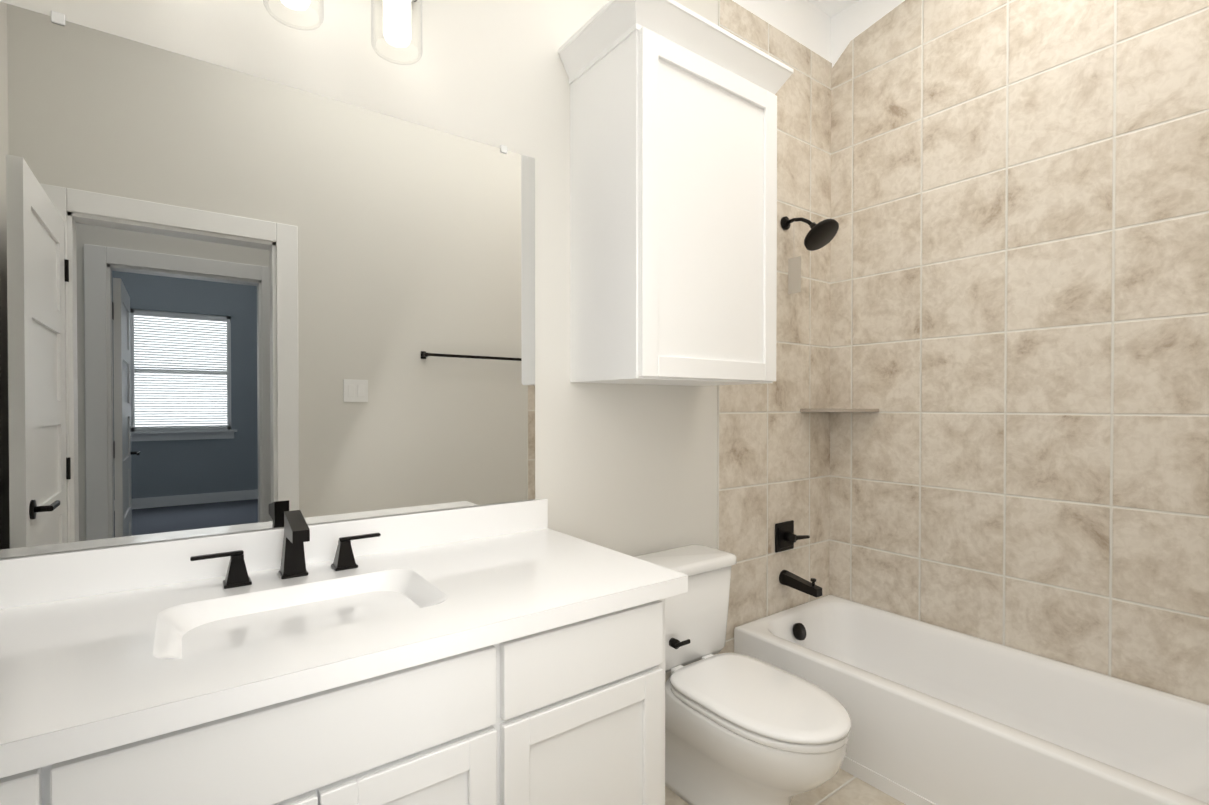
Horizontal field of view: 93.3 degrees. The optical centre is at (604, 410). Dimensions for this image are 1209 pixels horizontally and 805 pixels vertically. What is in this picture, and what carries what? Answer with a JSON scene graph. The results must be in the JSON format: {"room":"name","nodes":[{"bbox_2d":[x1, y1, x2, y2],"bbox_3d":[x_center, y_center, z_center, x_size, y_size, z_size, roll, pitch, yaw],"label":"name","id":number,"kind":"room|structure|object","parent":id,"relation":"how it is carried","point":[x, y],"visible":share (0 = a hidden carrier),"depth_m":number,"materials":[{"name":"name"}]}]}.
{"room":"bathroom","nodes":[
{"label":"bathroom","id":0,"kind":"room"},
{"bbox_2d":[0,0,831,683],"bbox_3d":[-0.177,-0.338,1.963,3.396,3.220,0.122,0,1,-37],"label":"wall","id":1,"kind":"structure","parent":0,"point":[628,468],"depth_m":1.86,"materials":[{"name":"white paint"}]},
{"bbox_2d":[0,2,534,558],"bbox_3d":[-0.815,-0.266,1.411,1.468,1.112,0.010,0,1,-37],"label":"mirror","id":2,"kind":"object","parent":1,"relation":"attached to","point":[232,300],"visible":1,"depth_m":1.36,"materials":[{"name":"clear glass"}]},
{"bbox_2d":[263,0,323,30],"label":"sconce","id":3,"kind":"object","parent":1,"relation":"attached to","point":[299,5],"depth_m":1.34,"materials":[{"name":"clear glass"}]},
{"bbox_2d":[371,0,421,64],"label":"sconce","id":4,"kind":"object","parent":1,"relation":"attached to","point":[397,22],"depth_m":1.44,"materials":[{"name":"clear glass"}]},
{"bbox_2d":[558,0,793,385],"bbox_3d":[0.256,-0.650,1.959,0.728,1.106,0.398,0,1,-37],"label":"upper cabinet","id":5,"kind":"object","parent":1,"relation":"attached to","point":[673,192],"visible":1,"depth_m":1.79,"materials":[{"name":"white wood"}]},
{"bbox_2d":[717,0,831,653],"bbox_3d":[0.799,-0.229,2.609,0.819,2.990,0.008,0,1,-37],"label":"wall tile","id":6,"kind":"structure","parent":1,"relation":"attached to","point":[773,455],"depth_m":2.64,"materials":[{"name":"beige tile"}]},
{"bbox_2d":[775,520,809,552],"bbox_3d":[0.860,0.576,2.615,0.171,0.132,0.066,0,1,-37],"label":"shower valve","id":7,"kind":"object","parent":6,"relation":"attached to","point":[786,537],"visible":1,"depth_m":2.60,"materials":[{"name":"black metal"}]},
{"bbox_2d":[779,570,821,597],"bbox_3d":[0.880,0.770,2.558,0.068,0.074,0.185,0,1,-37],"label":"tub spout","id":8,"kind":"object","parent":6,"relation":"attached to","point":[790,579],"visible":0.98,"depth_m":2.54,"materials":[{"name":"black metal"}]},
{"bbox_2d":[780,216,838,293],"bbox_3d":[0.901,-0.708,2.516,0.160,0.360,0.254,0,1,-37],"label":"shower head","id":9,"kind":"object","parent":6,"relation":"attached to","point":[821,234],"visible":1,"depth_m":2.51},
{"bbox_2d":[665,769,905,804],"bbox_3d":[0.346,1.304,1.272,3.396,0.050,1.880,0,1,-37],"label":"floor","id":10,"kind":"structure","parent":0,"point":[841,787],"depth_m":1.89,"materials":[{"name":"tile"}]},
{"bbox_2d":[0,498,687,804],"bbox_3d":[-0.606,0.787,1.171,1.509,0.986,0.661,0,1,-37],"label":"bathroom vanity","id":11,"kind":"object","parent":10,"relation":"on","point":[510,653],"visible":0.98,"depth_m":1.07,"materials":[{"name":"white"}]},
{"bbox_2d":[190,510,380,588],"bbox_3d":[-0.711,0.313,1.316,0.394,0.150,0.143,0,1,-37],"label":"faucet","id":12,"kind":"object","parent":11,"relation":"on","point":[296,535],"visible":1,"depth_m":1.32,"materials":[{"name":"black metal"}]},
{"bbox_2d":[633,544,850,804],"bbox_3d":[0.417,0.902,1.848,0.445,0.744,0.764,0,1,-37],"label":"toilet","id":13,"kind":"object","parent":10,"relation":"on","point":[741,729],"visible":0.83,"depth_m":1.76,"materials":[{"name":"white ceramic"}]},
{"bbox_2d":[734,595,1208,804],"bbox_3d":[1.317,1.096,1.989,0.720,0.352,1.620,0,1,-37],"label":"bathtub","id":14,"kind":"object","parent":10,"relation":"on","point":[939,715],"visible":0.92,"depth_m":1.93,"materials":[{"name":"white ceramic"}]},
{"bbox_2d":[807,0,858,16],"bbox_3d":[0.346,-1.981,1.241,3.396,0.080,1.880,0,1,-37],"label":"ceiling","id":15,"kind":"structure","parent":0,"point":[830,8],"depth_m":2.75,"materials":[{"name":"white paint"}]},
{"bbox_2d":[832,0,904,67],"bbox_3d":[1.614,-1.790,2.182,0.002,0.320,1.640,0,1,-37],"label":"wall","id":16,"kind":"structure","parent":0,"point":[855,19],"depth_m":2.74,"materials":[{"name":"white paint"}]},
{"bbox_3d":[1.698,-0.340,2.184,0.120,3.220,1.760,0,1,-37],"label":"wall","id":17,"kind":"structure","parent":0,"visible":0},
{"bbox_2d":[800,409,878,411],"bbox_3d":[1.098,-0.003,2.671,0.250,0.014,0.250,0,1,-37],"label":"corner shelf","id":18,"kind":"object","parent":17,"relation":"attached to","point":[839,410],"visible":1,"depth_m":2.61,"materials":[{"name":"beige stone"}]},
{"bbox_2d":[829,0,1208,704],"bbox_3d":[1.613,-0.340,2.190,0.008,3.220,1.632,0,1,-37],"label":"wall tile","id":19,"kind":"structure","parent":17,"relation":"attached to","point":[1019,288],"depth_m":2.17,"materials":[{"name":"beige tile"}]}
]}

